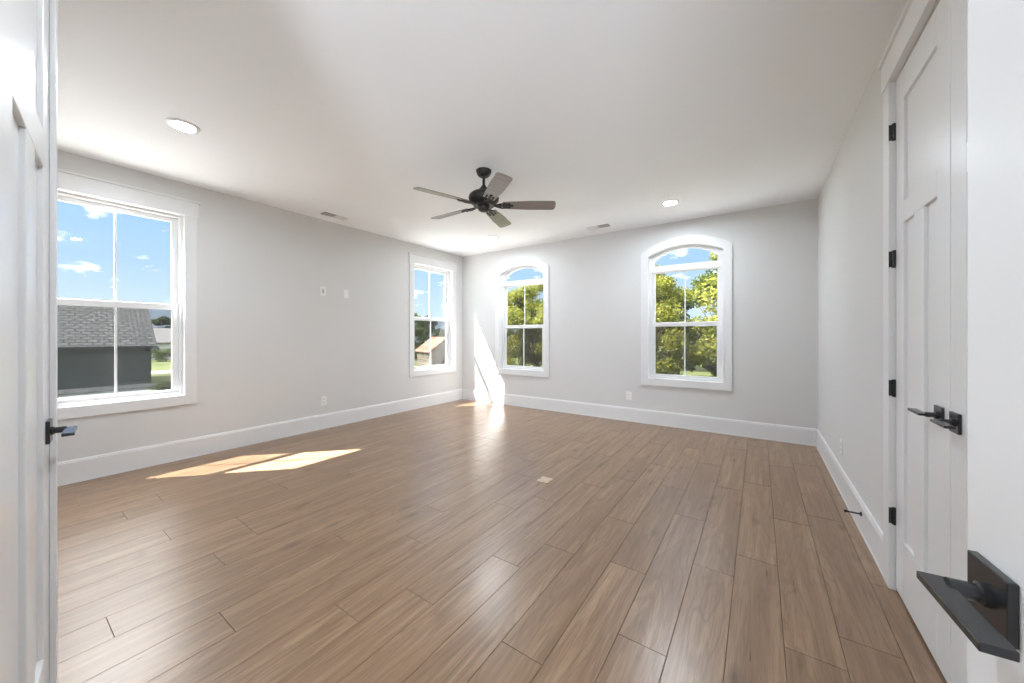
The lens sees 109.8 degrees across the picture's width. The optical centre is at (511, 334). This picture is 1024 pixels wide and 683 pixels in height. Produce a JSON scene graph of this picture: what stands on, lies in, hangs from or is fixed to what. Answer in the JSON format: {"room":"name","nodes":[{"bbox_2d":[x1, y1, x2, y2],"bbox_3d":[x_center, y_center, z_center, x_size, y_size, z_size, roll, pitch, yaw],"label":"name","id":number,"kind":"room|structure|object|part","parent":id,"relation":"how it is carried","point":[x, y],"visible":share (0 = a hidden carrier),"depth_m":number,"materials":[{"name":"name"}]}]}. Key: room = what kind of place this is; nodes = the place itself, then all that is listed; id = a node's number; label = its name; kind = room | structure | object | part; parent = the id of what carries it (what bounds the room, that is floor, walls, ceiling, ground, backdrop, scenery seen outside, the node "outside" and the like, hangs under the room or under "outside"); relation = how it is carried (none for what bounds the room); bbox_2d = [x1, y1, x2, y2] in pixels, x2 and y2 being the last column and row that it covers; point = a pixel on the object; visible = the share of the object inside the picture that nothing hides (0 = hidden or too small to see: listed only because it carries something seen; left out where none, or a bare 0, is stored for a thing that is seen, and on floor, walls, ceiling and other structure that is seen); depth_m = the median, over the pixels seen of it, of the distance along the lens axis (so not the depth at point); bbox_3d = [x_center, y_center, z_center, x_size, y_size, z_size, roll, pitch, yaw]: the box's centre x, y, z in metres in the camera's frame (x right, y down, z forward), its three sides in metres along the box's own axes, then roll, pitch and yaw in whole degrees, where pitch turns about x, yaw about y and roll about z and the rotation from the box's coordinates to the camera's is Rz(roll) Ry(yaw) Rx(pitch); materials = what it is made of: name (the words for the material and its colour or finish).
{"room":"empty bedroom","nodes":[
{"label":"empty bedroom","id":0,"kind":"room"},
{"bbox_2d":[57,150,462,461],"bbox_3d":[-2.497,-0.140,4.830,0.160,2.740,5.235,0,0,34],"label":"wall","id":1,"kind":"structure","parent":0,"point":[270,346],"depth_m":4.27,"materials":[{"name":"white paint"}]},
{"bbox_2d":[57,168,200,419],"bbox_3d":[-3.559,-0.328,3.239,0.186,2.036,1.136,0,0,34],"label":"window","id":2,"kind":"structure","parent":1,"relation":"in","point":[75,188],"depth_m":3.44,"materials":[{"name":"white paint"}]},
{"bbox_3d":[-3.606,-0.711,3.271,0.025,0.910,0.849,0,0,34],"label":"sash","id":3,"kind":"part","parent":2,"relation":"part of","materials":[{"name":"white plastic"}]},
{"bbox_3d":[-3.582,0.133,3.255,0.030,0.870,0.849,0,0,34],"label":"sash","id":4,"kind":"part","parent":2,"relation":"part of","materials":[{"name":"white plastic"}]},
{"bbox_3d":[-3.502,-1.259,3.200,0.025,0.138,1.112,0,0,34],"label":"head casing","id":5,"kind":"part","parent":2,"relation":"part of","materials":[{"name":"white paint"}]},
{"bbox_2d":[57,389,462,486],"bbox_3d":[-2.423,1.134,4.779,0.019,0.192,5.235,0,0,34],"label":"baseboard","id":6,"kind":"structure","parent":1,"relation":"attached to","point":[92,467],"depth_m":3.80,"materials":[{"name":"white paint"}]},
{"bbox_2d":[320,286,325,295],"bbox_3d":[-2.474,-0.575,4.714,0.009,0.116,0.072,0,0,34],"label":"wall jack","id":7,"kind":"object","parent":1,"relation":"attached to","point":[322,289],"visible":1,"depth_m":4.71,"materials":[{"name":"white plastic"}]},
{"bbox_2d":[321,396,326,405],"bbox_3d":[-2.468,0.864,4.722,0.009,0.116,0.072,0,0,34],"label":"wall outlet","id":8,"kind":"object","parent":1,"relation":"attached to","point":[324,398],"visible":1,"depth_m":4.72,"materials":[{"name":"white plastic"}]},
{"bbox_2d":[344,290,348,297],"bbox_3d":[-2.293,-0.568,4.978,0.008,0.116,0.072,0,0,34],"label":"wall plate","id":9,"kind":"object","parent":1,"relation":"attached to","point":[346,292],"visible":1,"depth_m":4.98,"materials":[{"name":"white plastic"}]},
{"bbox_2d":[408,252,457,376],"bbox_3d":[-1.420,-0.328,6.361,0.186,2.036,1.136,0,0,34],"label":"window","id":10,"kind":"structure","parent":1,"relation":"in","point":[448,269],"depth_m":6.46,"materials":[{"name":"white paint"}]},
{"bbox_3d":[-1.466,-0.711,6.393,0.025,0.910,0.849,0,0,34],"label":"sash","id":11,"kind":"part","parent":10,"relation":"part of","materials":[{"name":"white plastic"}]},
{"bbox_3d":[-1.443,0.133,6.377,0.030,0.870,0.849,0,0,34],"label":"sash","id":12,"kind":"part","parent":10,"relation":"part of","materials":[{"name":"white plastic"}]},
{"bbox_3d":[-1.453,-0.297,6.384,0.085,1.784,0.899,0,0,34],"label":"frame","id":13,"kind":"part","parent":10,"relation":"part of","materials":[{"name":"white plastic"}]},
{"bbox_3d":[-1.363,-1.259,6.322,0.025,0.138,1.112,0,0,34],"label":"head casing","id":14,"kind":"part","parent":10,"relation":"part of","materials":[{"name":"white paint"}]},
{"bbox_2d":[57,0,903,256],"bbox_3d":[-0.267,-1.635,3.326,5.540,0.250,5.515,0,0,34],"label":"ceiling","id":15,"kind":"structure","parent":0,"point":[609,112],"depth_m":2.30,"materials":[{"name":"white paint"}]},
{"bbox_2d":[164,118,200,133],"bbox_3d":[-2.372,-1.504,2.595,0.192,0.012,0.192,0,0,34],"label":"recessed light","id":16,"kind":"object","parent":15,"relation":"in","point":[178,124],"visible":1,"depth_m":2.58,"materials":[{"name":"white paint"}]},
{"bbox_2d":[321,212,347,220],"bbox_3d":[-2.249,-1.508,4.572,0.146,0.016,0.346,0,0,34],"label":"ceiling vent","id":17,"kind":"object","parent":15,"relation":"in","point":[323,213],"visible":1,"depth_m":4.56,"materials":[{"name":"white metal"}]},
{"bbox_2d":[413,167,555,227],"bbox_3d":[-0.209,-1.321,3.308,1.220,0.378,1.274,0,0,-1],"label":"ceiling fan","id":18,"kind":"object","parent":15,"relation":"hanging from","point":[484,198],"visible":1,"depth_m":3.26,"materials":[{"name":"brown metal"}]},
{"bbox_3d":[-0.595,-1.192,3.060,0.485,0.036,0.134,0,0,-36],"label":"blade","id":19,"kind":"part","parent":18,"relation":"part of","materials":[{"name":"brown wood"}]},
{"bbox_3d":[-0.600,-1.192,3.550,0.485,0.036,0.134,0,0,35],"label":"blade","id":20,"kind":"part","parent":18,"relation":"part of","materials":[{"name":"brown wood"}]},
{"bbox_3d":[-0.127,-1.192,2.912,0.134,0.036,0.485,0,0,-19],"label":"blade","id":21,"kind":"part","parent":18,"relation":"part of","materials":[{"name":"brown wood"}]},
{"bbox_3d":[-0.134,-1.192,3.706,0.134,0.036,0.485,0,0,18],"label":"blade","id":22,"kind":"part","parent":18,"relation":"part of","materials":[{"name":"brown wood"}]},
{"bbox_3d":[0.158,-1.192,3.312,0.485,0.036,0.134,0,0,0],"label":"blade","id":23,"kind":"part","parent":18,"relation":"part of","materials":[{"name":"brown wood"}]},
{"bbox_2d":[485,236,497,239],"bbox_3d":[-0.316,-1.504,5.575,0.192,0.012,0.192,0,0,34],"label":"recessed light","id":24,"kind":"object","parent":15,"relation":"in","point":[486,237],"visible":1,"depth_m":5.55,"materials":[{"name":"white paint"}]},
{"bbox_2d":[587,224,609,229],"bbox_3d":[1.203,-1.508,5.019,0.346,0.016,0.146,0,0,34],"label":"ceiling vent","id":25,"kind":"object","parent":15,"relation":"in","point":[604,225],"visible":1,"depth_m":5.00,"materials":[{"name":"white metal"}]},
{"bbox_2d":[661,199,678,205],"bbox_3d":[1.802,-1.504,4.099,0.192,0.012,0.192,0,0,34],"label":"recessed light","id":26,"kind":"object","parent":15,"relation":"in","point":[670,202],"visible":1,"depth_m":4.08,"materials":[{"name":"white paint"}]},
{"bbox_2d":[57,399,946,682],"bbox_3d":[-0.552,1.380,2.106,6.448,0.300,7.850,0,0,34],"label":"floor","id":27,"kind":"structure","parent":0,"point":[425,544],"depth_m":1.91,"materials":[{"name":"brown wood"}]},
{"bbox_2d":[536,476,552,483],"bbox_3d":[0.279,1.225,3.046,0.104,0.009,0.112,0,0,34],"label":"floor outlet","id":28,"kind":"object","parent":27,"relation":"on","point":[542,479],"visible":1,"depth_m":3.03,"materials":[{"name":"beige"}]},
{"bbox_2d":[463,198,817,428],"bbox_3d":[1.247,-0.140,5.534,5.540,2.740,0.160,0,0,34],"label":"wall","id":29,"kind":"structure","parent":0,"point":[595,280],"depth_m":4.97,"materials":[{"name":"white paint"}]},
{"bbox_2d":[495,259,548,376],"bbox_3d":[0.194,-0.304,6.236,1.090,1.988,0.172,0,0,34],"label":"window","id":30,"kind":"structure","parent":29,"relation":"in","point":[501,284],"depth_m":6.27,"materials":[{"name":"white paint"}]},
{"bbox_3d":[0.213,-0.300,6.264,0.899,1.789,0.085,0,0,34],"label":"frame","id":31,"kind":"part","parent":30,"relation":"part of","materials":[{"name":"white plastic"}]},
{"bbox_3d":[0.207,-1.053,6.256,0.849,0.235,0.035,0,0,34],"label":"transom sash","id":32,"kind":"part","parent":30,"relation":"part of","materials":[{"name":"white plastic"}]},
{"bbox_3d":[0.206,0.199,6.253,0.849,0.736,0.030,0,0,34],"label":"sash","id":33,"kind":"part","parent":30,"relation":"part of","materials":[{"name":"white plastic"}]},
{"bbox_3d":[0.222,-0.495,6.277,0.849,0.744,0.025,0,0,34],"label":"sash","id":34,"kind":"part","parent":30,"relation":"part of","materials":[{"name":"white plastic"}]},
{"bbox_2d":[626,391,630,399],"bbox_3d":[1.669,0.867,5.142,0.072,0.116,0.009,0,0,34],"label":"wall outlet","id":35,"kind":"object","parent":29,"relation":"attached to","point":[628,394],"visible":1,"depth_m":5.14,"materials":[{"name":"white plastic"}]},
{"bbox_2d":[463,389,815,445],"bbox_3d":[1.208,1.134,5.452,5.212,0.192,0.019,0,0,34],"label":"baseboard","id":36,"kind":"structure","parent":29,"relation":"attached to","point":[758,430],"depth_m":4.87,"materials":[{"name":"white paint"}]},
{"bbox_2d":[641,235,731,390],"bbox_3d":[2.297,-0.304,4.795,1.090,1.988,0.172,0,0,34],"label":"window","id":37,"kind":"structure","parent":29,"relation":"in","point":[722,248],"depth_m":4.72,"materials":[{"name":"white paint"}]},
{"bbox_3d":[2.311,-1.053,4.814,0.849,0.235,0.035,0,0,34],"label":"transom sash","id":38,"kind":"part","parent":37,"relation":"part of","materials":[{"name":"white plastic"}]},
{"bbox_3d":[2.309,0.199,4.812,0.849,0.736,0.030,0,0,34],"label":"sash","id":39,"kind":"part","parent":37,"relation":"part of","materials":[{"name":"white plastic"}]},
{"bbox_3d":[2.325,-0.495,4.836,0.849,0.744,0.025,0,0,34],"label":"sash","id":40,"kind":"part","parent":37,"relation":"part of","materials":[{"name":"white plastic"}]},
{"bbox_2d":[818,0,931,530],"bbox_3d":[1.953,-0.140,1.780,0.130,2.740,5.235,0,0,34],"label":"wall","id":41,"kind":"structure","parent":0,"point":[850,199],"depth_m":2.46,"materials":[{"name":"white paint"}]},
{"bbox_2d":[840,438,842,454],"bbox_3d":[2.595,0.880,2.840,0.009,0.116,0.072,0,0,34],"label":"wall outlet","id":42,"kind":"object","parent":41,"relation":"attached to","point":[841,440],"visible":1,"depth_m":2.81,"materials":[{"name":"white plastic"}]},
{"bbox_2d":[816,429,882,575],"bbox_3d":[1.892,1.134,1.822,0.019,0.192,5.235,0,0,34],"label":"baseboard","id":43,"kind":"structure","parent":41,"relation":"attached to","point":[872,534],"depth_m":2.36,"materials":[{"name":"white paint"}]},
{"bbox_2d":[844,509,861,515],"bbox_3d":[2.123,1.105,2.243,0.081,0.026,0.026,0,0,34],"label":"door stop","id":44,"kind":"object","parent":43,"relation":"attached to","point":[859,513],"visible":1,"depth_m":2.24,"materials":[{"name":"black metal"}]},
{"bbox_2d":[877,0,939,590],"bbox_3d":[1.514,-0.073,1.235,0.094,2.606,1.435,0,0,34],"label":"door frame","id":45,"kind":"structure","parent":41,"relation":"attached to","point":[915,14],"depth_m":1.74,"materials":[{"name":"white paint"}]},
{"bbox_3d":[1.497,0.001,1.247,0.020,2.458,1.389,0,0,34],"label":"casing","id":46,"kind":"part","parent":45,"relation":"part of","materials":[{"name":"white paint"}]},
{"bbox_3d":[1.495,-1.293,1.248,0.025,0.130,1.411,0,0,34],"label":"head casing","id":47,"kind":"part","parent":45,"relation":"part of","materials":[{"name":"white paint"}]},
{"bbox_2d":[889,0,950,682],"bbox_3d":[1.674,-0.001,1.501,0.094,2.438,0.613,0,0,34],"label":"door","id":48,"kind":"structure","parent":41,"relation":"in","point":[921,259],"depth_m":1.44,"materials":[{"name":"white paint"}]},
{"bbox_3d":[1.760,0.215,1.575,0.011,1.460,0.128,0,0,34],"label":"panel","id":49,"kind":"part","parent":48,"relation":"part of","materials":[{"name":"white paint"}]},
{"bbox_3d":[1.540,0.292,1.367,0.025,0.009,0.118,0,0,34],"label":"blade","id":50,"kind":"part","parent":48,"relation":"part of","materials":[{"name":"black metal"}]},
{"bbox_3d":[1.692,-0.846,1.476,0.011,0.468,0.368,0,0,34],"label":"panel","id":51,"kind":"part","parent":48,"relation":"part of","materials":[{"name":"white paint"}]},
{"bbox_3d":[1.533,0.292,1.316,0.029,0.025,0.025,0,0,34],"label":"stem","id":52,"kind":"part","parent":48,"relation":"part of","materials":[{"name":"black metal"}]},
{"bbox_3d":[1.624,0.215,1.377,0.011,1.460,0.128,0,0,34],"label":"panel","id":53,"kind":"part","parent":48,"relation":"part of","materials":[{"name":"white paint"}]},
{"bbox_2d":[930,0,967,682],"bbox_3d":[1.323,-0.001,0.990,0.094,2.438,0.613,0,0,34],"label":"door","id":54,"kind":"structure","parent":41,"relation":"in","point":[957,423],"depth_m":1.18,"materials":[{"name":"white paint"}]},
{"bbox_3d":[1.414,0.292,1.183,0.025,0.009,0.118,0,0,34],"label":"blade","id":55,"kind":"part","parent":54,"relation":"part of","materials":[{"name":"black metal"}]},
{"bbox_3d":[1.459,0.292,1.208,0.029,0.025,0.025,0,0,34],"label":"stem","id":56,"kind":"part","parent":54,"relation":"part of","materials":[{"name":"black metal"}]},
{"bbox_3d":[-1.792,-0.140,1.100,5.540,2.740,0.120,0,0,34],"label":"wall","id":57,"kind":"structure","parent":0,"visible":0},
{"bbox_2d":[0,0,77,682],"bbox_3d":[-1.186,-0.001,0.905,0.750,2.438,0.094,0,0,42],"label":"door","id":58,"kind":"structure","parent":57,"relation":"in","point":[29,429],"depth_m":0.86,"materials":[{"name":"white paint"}]},
{"bbox_3d":[-1.085,0.227,0.773,0.172,1.423,0.011,0,0,42],"label":"panel","id":59,"kind":"part","parent":58,"relation":"part of","materials":[{"name":"white paint"}]},
{"bbox_3d":[-1.195,-0.830,0.873,0.470,0.480,0.011,0,0,42],"label":"panel","id":60,"kind":"part","parent":58,"relation":"part of","materials":[{"name":"white paint"}]},
{"bbox_3d":[-1.305,0.227,0.973,0.172,1.423,0.011,0,0,42],"label":"panel","id":61,"kind":"part","parent":58,"relation":"part of","materials":[{"name":"white paint"}]},
{"bbox_3d":[-1.385,0.290,1.101,0.025,0.025,0.029,0,0,42],"label":"stem","id":62,"kind":"part","parent":58,"relation":"part of","materials":[{"name":"black metal"}]},
{"bbox_3d":[-1.335,0.290,1.087,0.118,0.009,0.025,0,0,42],"label":"blade","id":63,"kind":"part","parent":58,"relation":"part of","materials":[{"name":"black metal"}]},
{"bbox_2d":[916,0,1023,682],"bbox_3d":[0.378,-0.001,0.138,0.094,2.438,0.720,0,0,29],"label":"door","id":64,"kind":"structure","parent":57,"relation":"in","point":[987,607],"depth_m":0.40,"materials":[{"name":"white paint"}]},
{"bbox_3d":[0.516,0.290,0.409,0.029,0.025,0.025,0,0,29],"label":"stem","id":65,"kind":"part","parent":64,"relation":"part of","materials":[{"name":"black metal"}]},
{"bbox_3d":[0.473,0.290,0.380,0.025,0.009,0.118,0,0,29],"label":"blade","id":66,"kind":"part","parent":64,"relation":"part of","materials":[{"name":"black metal"}]},
{"label":"outside","id":67,"kind":"structure","parent":0,"visible":0},
{"bbox_2d":[59,342,716,394],"bbox_3d":[3.286,4.780,40.177,280.000,0.500,310.000,0,0,34],"label":"ground","id":68,"kind":"structure","parent":67,"point":[155,365],"depth_m":44.68,"materials":[{"name":"green plant"}]},
{"bbox_2d":[57,388,152,399],"bbox_3d":[-33.980,4.510,19.405,8.000,0.039,21.600,0,0,34],"label":"apron","id":69,"kind":"object","parent":68,"relation":"on","point":[104,393],"visible":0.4,"depth_m":27.63,"materials":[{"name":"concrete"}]},
{"bbox_2d":[57,297,156,394],"bbox_3d":[-43.835,0.617,25.965,13.600,7.826,24.640,0,0,39],"label":"house","id":70,"kind":"structure","parent":68,"relation":"on","point":[85,334],"depth_m":29.84,"materials":[{"name":"grey"}]},
{"bbox_2d":[151,370,170,373],"bbox_3d":[-42.373,4.519,44.309,5.200,0.019,44.001,0,0,41],"label":"path concrete","id":71,"kind":"object","parent":68,"relation":"on","point":[161,371],"visible":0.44,"depth_m":43.30,"materials":[{"name":"white concrete"}]},
{"bbox_2d":[151,328,170,359],"bbox_3d":[-67.272,1.595,72.446,11.000,5.870,22.800,0,0,37],"label":"house","id":72,"kind":"structure","parent":68,"relation":"on","point":[162,335],"depth_m":67.81,"materials":[{"name":"white"}]},
{"bbox_3d":[-65.767,2.780,66.148,0.015,1.300,1.400,0,0,37],"label":"pane","id":73,"kind":"part","parent":72,"relation":"part of","materials":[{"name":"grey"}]},
{"bbox_2d":[151,348,170,361],"bbox_3d":[-59.455,3.325,61.767,3.487,2.570,3.527,0,0,34],"label":"shrub","id":74,"kind":"object","parent":68,"relation":"on","point":[164,352],"visible":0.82,"depth_m":61.15,"materials":[{"name":"green plant"}]},
{"bbox_2d":[151,316,170,327],"bbox_3d":[-84.914,-0.044,86.662,8.623,9.379,6.840,0,0,2],"label":"tree","id":75,"kind":"object","parent":68,"relation":"on","point":[165,320],"visible":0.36,"depth_m":86.19,"materials":[{"name":"green plant"}]},
{"bbox_2d":[155,381,170,390],"bbox_3d":[-27.204,4.112,28.399,1.428,0.990,1.407,0,0,34],"label":"shrub","id":76,"kind":"object","parent":68,"relation":"on","point":[166,385],"visible":0.62,"depth_m":28.01,"materials":[{"name":"green plant"}]},
{"bbox_2d":[414,313,428,349],"bbox_3d":[-20.620,-0.175,75.440,7.175,9.647,8.957,0,0,-11],"label":"tree","id":77,"kind":"object","parent":68,"relation":"on","point":[415,314],"visible":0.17,"depth_m":74.37,"materials":[{"name":"green plant"}]},
{"bbox_2d":[414,315,443,358],"bbox_3d":[-15.145,0.522,65.062,6.112,8.218,7.630,0,0,-2],"label":"tree","id":78,"kind":"object","parent":68,"relation":"on","point":[423,333],"visible":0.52,"depth_m":63.58,"materials":[{"name":"green plant"}]},
{"bbox_2d":[415,337,444,366],"bbox_3d":[-9.361,2.393,46.278,4.700,4.274,5.100,0,0,-34],"label":"house","id":79,"kind":"structure","parent":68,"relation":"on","point":[437,343],"depth_m":44.19,"materials":[{"name":"wood"}]},
{"bbox_2d":[436,328,444,336],"bbox_3d":[-11.092,-0.175,76.725,8.957,9.647,7.175,0,0,16],"label":"tree","id":80,"kind":"object","parent":68,"relation":"on","point":[439,329],"visible":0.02,"depth_m":74.98,"materials":[{"name":"green plant"}]},
{"bbox_2d":[507,289,530,365],"bbox_3d":[-1.185,0.216,29.668,5.640,8.797,6.058,0,0,-3],"label":"tree","id":81,"kind":"object","parent":68,"relation":"on","point":[510,354],"visible":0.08,"depth_m":28.74,"materials":[{"name":"green plant"}]},
{"bbox_2d":[507,277,542,366],"bbox_3d":[1.380,0.437,23.239,5.747,8.346,5.350,0,0,-2],"label":"tree","id":82,"kind":"object","parent":68,"relation":"on","point":[515,315],"visible":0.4,"depth_m":22.52,"materials":[{"name":"green plant"}]},
{"bbox_2d":[512,298,542,366],"bbox_3d":[2.563,0.453,36.405,5.956,8.352,5.983,0,0,-36],"label":"tree","id":83,"kind":"object","parent":68,"relation":"on","point":[536,311],"visible":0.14,"depth_m":35.94,"materials":[{"name":"green plant"}]},
{"bbox_2d":[656,285,699,374],"bbox_3d":[15.491,-0.044,34.150,8.708,9.379,6.976,0,0,-40],"label":"tree","id":84,"kind":"object","parent":68,"relation":"on","point":[688,305],"visible":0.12,"depth_m":32.34,"materials":[{"name":"green plant"}]},
{"bbox_2d":[655,263,715,374],"bbox_3d":[7.183,0.437,18.709,5.350,8.346,5.747,0,0,-6],"label":"tree","id":85,"kind":"object","parent":68,"relation":"on","point":[664,311],"visible":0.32,"depth_m":17.05,"materials":[{"name":"green plant"}]},
{"bbox_2d":[672,269,716,376],"bbox_3d":[13.768,-0.171,23.664,6.898,9.629,6.867,0,0,-23],"label":"tree","id":86,"kind":"object","parent":68,"relation":"on","point":[708,367],"visible":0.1,"depth_m":22.99,"materials":[{"name":"green plant"}]},
{"bbox_2d":[692,252,716,363],"bbox_3d":[10.094,-1.001,12.076,7.766,11.278,7.230,0,0,2],"label":"tree","id":87,"kind":"object","parent":68,"relation":"on","point":[710,345],"visible":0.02,"depth_m":12.91,"materials":[{"name":"green plant"}]}
]}

